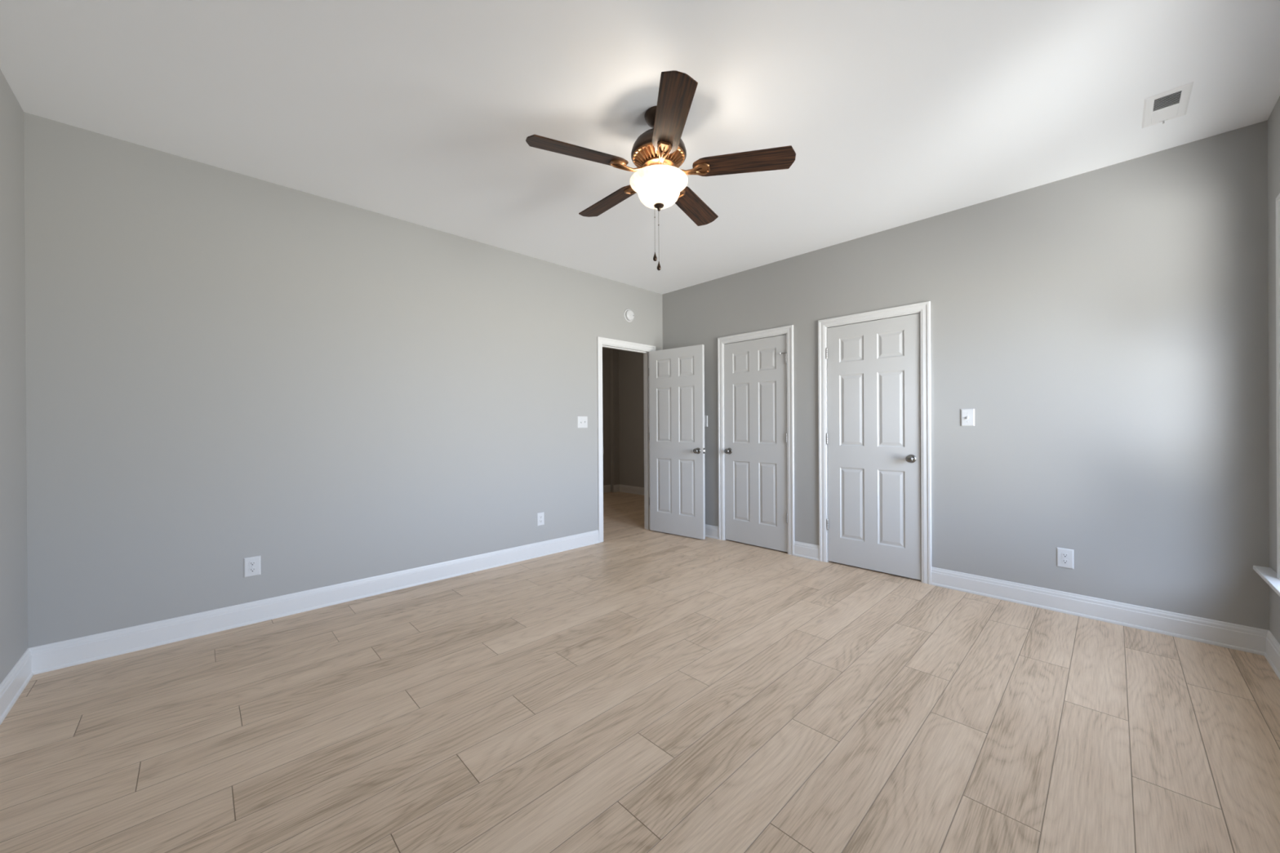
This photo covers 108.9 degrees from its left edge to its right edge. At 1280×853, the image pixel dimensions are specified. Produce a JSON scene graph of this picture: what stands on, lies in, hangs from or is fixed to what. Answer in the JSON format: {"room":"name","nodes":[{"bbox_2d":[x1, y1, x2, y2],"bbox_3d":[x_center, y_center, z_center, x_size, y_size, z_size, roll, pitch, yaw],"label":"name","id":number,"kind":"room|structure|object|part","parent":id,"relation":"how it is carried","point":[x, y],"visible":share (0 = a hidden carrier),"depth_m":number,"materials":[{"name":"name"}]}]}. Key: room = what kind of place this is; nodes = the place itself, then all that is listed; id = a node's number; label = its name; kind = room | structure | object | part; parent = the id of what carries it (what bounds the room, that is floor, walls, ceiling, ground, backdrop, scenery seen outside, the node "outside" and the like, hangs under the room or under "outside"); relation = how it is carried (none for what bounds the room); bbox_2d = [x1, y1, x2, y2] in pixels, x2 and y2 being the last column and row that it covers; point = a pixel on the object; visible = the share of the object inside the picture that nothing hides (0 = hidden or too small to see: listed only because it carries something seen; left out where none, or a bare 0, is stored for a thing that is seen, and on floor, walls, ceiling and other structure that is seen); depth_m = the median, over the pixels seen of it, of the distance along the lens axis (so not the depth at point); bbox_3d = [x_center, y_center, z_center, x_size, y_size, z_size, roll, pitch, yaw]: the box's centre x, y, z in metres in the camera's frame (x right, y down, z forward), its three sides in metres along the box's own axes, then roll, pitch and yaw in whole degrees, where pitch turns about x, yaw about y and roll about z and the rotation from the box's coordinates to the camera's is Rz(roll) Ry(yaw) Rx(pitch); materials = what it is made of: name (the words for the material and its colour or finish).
{"room":"empty bedroom","nodes":[
{"label":"empty bedroom","id":0,"kind":"room"},
{"bbox_2d":[0,69,27,684],"bbox_3d":[-1.563,-0.166,0.666,0.120,2.747,4.243,0,0,-44],"label":"wall","id":1,"kind":"structure","parent":0,"point":[13,468],"depth_m":2.06,"materials":[{"name":"grey paint"}]},
{"bbox_2d":[0,648,33,724],"bbox_3d":[-1.505,1.141,0.717,0.019,0.131,4.243,0,0,-44],"label":"baseboard","id":2,"kind":"structure","parent":1,"relation":"attached to","point":[13,685],"depth_m":2.03,"materials":[{"name":"white paint"}]},
{"bbox_2d":[23,111,662,648],"bbox_3d":[-0.870,-0.175,4.369,6.267,2.747,0.115,0,0,-44],"label":"wall","id":3,"kind":"structure","parent":0,"point":[224,367],"depth_m":2.88,"materials":[{"name":"grey paint"}]},
{"bbox_2d":[244,555,261,577],"bbox_3d":[-2.383,0.862,2.814,0.080,0.119,0.010,0,0,-44],"label":"wall outlet","id":4,"kind":"object","parent":3,"relation":"attached to","point":[252,566],"visible":1,"depth_m":2.81,"materials":[{"name":"white plastic"}]},
{"bbox_2d":[248,567,256,572],"bbox_3d":[-2.382,0.881,2.812,0.034,0.028,0.005,0,0,-44],"label":"receptacle","id":5,"kind":"object","parent":4,"relation":"attached to","point":[251,569],"depth_m":2.81,"materials":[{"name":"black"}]},
{"bbox_2d":[248,560,256,566],"bbox_3d":[-2.382,0.842,2.812,0.034,0.028,0.005,0,0,-44],"label":"receptacle","id":6,"kind":"object","parent":4,"relation":"attached to","point":[251,563],"depth_m":2.81,"materials":[{"name":"white plastic"}]},
{"bbox_2d":[28,529,599,675],"bbox_3d":[-1.703,1.139,3.465,3.558,0.131,0.019,0,0,-44],"label":"baseboard","id":7,"kind":"structure","parent":3,"relation":"attached to","point":[71,652],"depth_m":2.85,"materials":[{"name":"white paint"}]},
{"bbox_2d":[537,511,544,525],"bbox_3d":[-0.917,0.856,4.233,0.075,0.119,0.010,0,0,-44],"label":"wall outlet","id":8,"kind":"object","parent":3,"relation":"attached to","point":[540,516],"visible":1,"depth_m":4.23,"materials":[{"name":"white plastic"}]},
{"bbox_2d":[577,416,587,427],"bbox_3d":[-0.568,-0.043,4.568,0.122,0.118,0.020,0,0,-44],"label":"light switch","id":9,"kind":"object","parent":3,"relation":"attached to","point":[582,420],"visible":1,"depth_m":4.57,"materials":[{"name":"white plastic"}]},
{"bbox_2d":[596,336,655,542],"bbox_3d":[-0.163,0.134,5.041,0.857,2.118,0.134,0,0,-44],"label":"door frame","id":10,"kind":"structure","parent":3,"relation":"attached to","point":[602,342],"depth_m":4.93,"materials":[{"name":"white paint"}]},
{"bbox_2d":[623,309,634,322],"bbox_3d":[-0.110,-1.214,4.998,0.144,0.144,0.046,0,0,-44],"label":"smoke detector","id":11,"kind":"object","parent":3,"relation":"attached to","point":[628,315],"visible":1,"depth_m":4.98,"materials":[{"name":"white plastic"}]},
{"bbox_2d":[648,344,705,539],"bbox_3d":[0.394,0.163,4.998,0.730,2.030,0.163,0,0,40],"label":"door","id":12,"kind":"structure","parent":3,"relation":"in","point":[677,375],"depth_m":4.96,"materials":[{"name":"grey paint"}]},
{"bbox_3d":[0.586,0.255,4.770,0.054,0.054,0.056,0,0,40],"label":"knob","id":13,"kind":"part","parent":12,"relation":"part of","materials":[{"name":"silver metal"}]},
{"bbox_2d":[602,346,644,492],"bbox_3d":[-0.848,-0.179,6.444,3.650,2.747,2.835,0,0,-44],"label":"wall","id":14,"kind":"structure","parent":0,"point":[623,378],"depth_m":8.24,"materials":[{"name":"grey paint"}]},
{"bbox_2d":[603,484,610,493],"bbox_3d":[-1.682,1.133,7.215,3.210,0.131,0.019,0,0,-44],"label":"baseboard","id":15,"kind":"structure","parent":14,"relation":"attached to","point":[606,488],"depth_m":8.26,"materials":[{"name":"white paint"}]},
{"bbox_2d":[613,484,619,492],"bbox_3d":[-0.430,1.124,8.316,0.159,0.131,0.019,0,0,-44],"label":"baseboard","id":16,"kind":"structure","parent":14,"relation":"attached to","point":[615,487],"depth_m":8.31,"materials":[{"name":"white paint"}]},
{"bbox_2d":[619,484,644,495],"bbox_3d":[0.478,1.120,7.478,0.019,0.131,2.485,0,0,-44],"label":"baseboard","id":17,"kind":"structure","parent":14,"relation":"attached to","point":[623,488],"depth_m":8.11,"materials":[{"name":"white paint"}]},
{"bbox_2d":[0,491,1279,852],"bbox_3d":[-0.277,1.225,3.854,6.147,0.060,7.043,0,0,-44],"label":"floor","id":18,"kind":"structure","parent":0,"point":[638,689],"depth_m":1.83,"materials":[{"name":"brown wood"}]},
{"bbox_2d":[0,0,1279,294],"bbox_3d":[-0.293,-1.601,3.871,6.417,0.100,7.313,0,0,-44],"label":"ceiling","id":19,"kind":"structure","parent":0,"point":[893,113],"depth_m":2.14,"materials":[{"name":"white paint"}]},
{"bbox_2d":[525,70,795,270],"bbox_3d":[0.072,-1.165,2.318,1.241,0.773,1.210,0,0,-44],"label":"ceiling fan","id":20,"kind":"object","parent":19,"relation":"hanging from","point":[657,153],"visible":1,"depth_m":2.18,"materials":[{"name":"brown wood"}]},
{"bbox_3d":[-0.284,-1.272,2.122,0.478,0.006,0.138,1,12,-23],"label":"blade","id":21,"kind":"part","parent":20,"relation":"part of","materials":[{"name":"brown wood"}]},
{"bbox_3d":[-0.173,-1.271,2.590,0.138,0.006,0.478,-15,10,-40],"label":"blade","id":22,"kind":"part","parent":20,"relation":"part of","materials":[{"name":"brown wood"}]},
{"bbox_3d":[0.094,-1.164,2.280,0.289,0.126,0.289,0,0,-44],"label":"lamp shade","id":23,"kind":"part","parent":20,"relation":"part of","materials":[{"name":"white glass"}]},
{"bbox_3d":[0.127,-1.264,1.872,0.138,0.006,0.478,13,-1,-5],"label":"blade","id":24,"kind":"part","parent":20,"relation":"part of","materials":[{"name":"brown wood"}]},
{"bbox_3d":[0.306,-1.263,2.628,0.138,0.006,0.478,-13,-7,31],"label":"blade","id":25,"kind":"part","parent":20,"relation":"part of","materials":[{"name":"brown wood"}]},
{"bbox_3d":[0.491,-1.259,2.185,0.478,0.006,0.138,1,-12,13],"label":"blade","id":26,"kind":"part","parent":20,"relation":"part of","materials":[{"name":"brown wood"}]},
{"bbox_2d":[1142,81,1193,128],"bbox_3d":[2.574,-1.555,2.240,0.316,0.022,0.150,0,0,-44],"label":"ceiling vent","id":27,"kind":"object","parent":19,"relation":"in","point":[1171,104],"visible":1,"depth_m":2.23,"materials":[{"name":"white metal"}]},
{"bbox_2d":[662,120,1269,630],"bbox_3d":[1.799,-0.190,3.921,0.145,2.747,4.243,0,0,-44],"label":"wall","id":28,"kind":"structure","parent":0,"point":[1104,331],"depth_m":2.84,"materials":[{"name":"grey paint"}]},
{"bbox_2d":[704,415,707,426],"bbox_3d":[0.693,-0.057,4.946,0.020,0.122,0.080,0,0,-44],"label":"light switch","id":29,"kind":"object","parent":28,"relation":"attached to","point":[705,416],"visible":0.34,"depth_m":4.93,"materials":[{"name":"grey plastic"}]},
{"bbox_2d":[705,524,718,539],"bbox_3d":[0.551,1.123,5.103,0.019,0.131,0.800,0,0,-44],"label":"baseboard","id":30,"kind":"structure","parent":28,"relation":"attached to","point":[711,531],"depth_m":4.88,"materials":[{"name":"white paint"}]},
{"bbox_2d":[724,334,787,551],"bbox_3d":[1.117,0.159,4.506,0.099,2.030,0.711,0,0,-44],"label":"door","id":31,"kind":"structure","parent":28,"relation":"in","point":[755,380],"depth_m":4.50,"materials":[{"name":"grey paint"}]},
{"bbox_3d":[0.898,0.253,4.702,0.056,0.054,0.054,0,0,-44],"label":"knob","id":32,"kind":"part","parent":31,"relation":"part of","materials":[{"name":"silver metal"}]},
{"bbox_2d":[717,324,794,555],"bbox_3d":[1.159,0.127,4.550,0.132,2.118,0.845,0,0,-44],"label":"door frame","id":33,"kind":"structure","parent":28,"relation":"attached to","point":[788,331],"depth_m":4.39,"materials":[{"name":"white paint"}]},
{"bbox_2d":[793,541,819,560],"bbox_3d":[1.500,1.119,4.122,0.019,0.131,0.238,0,0,-44],"label":"baseboard","id":34,"kind":"structure","parent":28,"relation":"attached to","point":[810,551],"depth_m":4.12,"materials":[{"name":"white paint"}]},
{"bbox_2d":[826,313,920,580],"bbox_3d":[1.871,0.156,3.727,0.099,2.030,0.722,0,0,-44],"label":"door","id":35,"kind":"structure","parent":28,"relation":"in","point":[873,521],"depth_m":3.71,"materials":[{"name":"grey paint"}]},
{"bbox_3d":[2.064,0.248,3.498,0.056,0.054,0.054,0,0,-44],"label":"knob","id":36,"kind":"part","parent":35,"relation":"part of","materials":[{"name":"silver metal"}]},
{"bbox_2d":[817,301,931,584],"bbox_3d":[1.917,0.123,3.768,0.132,2.118,0.857,0,0,-44],"label":"door frame","id":37,"kind":"structure","parent":28,"relation":"attached to","point":[923,308],"depth_m":3.48,"materials":[{"name":"white paint"}]},
{"bbox_2d":[960,408,974,426],"bbox_3d":[2.330,-0.064,3.256,0.020,0.122,0.080,0,0,-44],"label":"light switch","id":38,"kind":"object","parent":28,"relation":"attached to","point":[967,415],"visible":1,"depth_m":3.26,"materials":[{"name":"white plastic"}]},
{"bbox_2d":[1057,547,1074,568],"bbox_3d":[2.691,0.834,2.896,0.010,0.122,0.079,0,0,-44],"label":"wall outlet","id":39,"kind":"object","parent":28,"relation":"attached to","point":[1064,556],"visible":1,"depth_m":2.89,"materials":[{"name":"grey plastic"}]},
{"bbox_2d":[1061,559,1068,564],"bbox_3d":[2.690,0.854,2.895,0.005,0.028,0.034,0,0,-44],"label":"receptacle","id":40,"kind":"object","parent":39,"relation":"attached to","point":[1063,561],"depth_m":2.89,"materials":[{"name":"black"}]},
{"bbox_2d":[1061,552,1068,557],"bbox_3d":[2.690,0.815,2.895,0.005,0.028,0.034,0,0,-44],"label":"receptacle","id":41,"kind":"object","parent":39,"relation":"attached to","point":[1063,554],"depth_m":2.89,"materials":[{"name":"white plastic"}]},
{"bbox_2d":[931,566,1268,655],"bbox_3d":[2.701,1.114,2.881,0.019,0.131,1.502,0,0,-44],"label":"baseboard","id":42,"kind":"structure","parent":28,"relation":"attached to","point":[1212,632],"depth_m":2.74,"materials":[{"name":"white paint"}]},
{"bbox_2d":[1267,96,1279,644],"bbox_3d":[1.640,-0.185,0.731,4.812,2.747,0.120,0,0,-44],"label":"wall","id":43,"kind":"structure","parent":0,"point":[1273,121],"depth_m":2.28,"materials":[{"name":"grey paint"}]},
{"bbox_2d":[1253,193,1279,596],"bbox_3d":[2.730,-0.171,1.826,1.333,1.815,0.177,0,0,-44],"label":"window","id":44,"kind":"structure","parent":43,"relation":"in","point":[1271,577],"depth_m":2.15,"materials":[{"name":"white paint"}]},
{"bbox_3d":[2.639,-0.180,1.793,1.059,1.795,0.018,0,0,-44],"label":"casing","id":45,"kind":"part","parent":44,"relation":"part of","materials":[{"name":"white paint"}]},
{"bbox_2d":[1264,630,1279,679],"bbox_3d":[1.590,1.123,0.774,4.547,0.131,0.019,0,0,-44],"label":"baseboard","id":46,"kind":"structure","parent":43,"relation":"attached to","point":[1272,655],"depth_m":2.24,"materials":[{"name":"white paint"}]}
]}

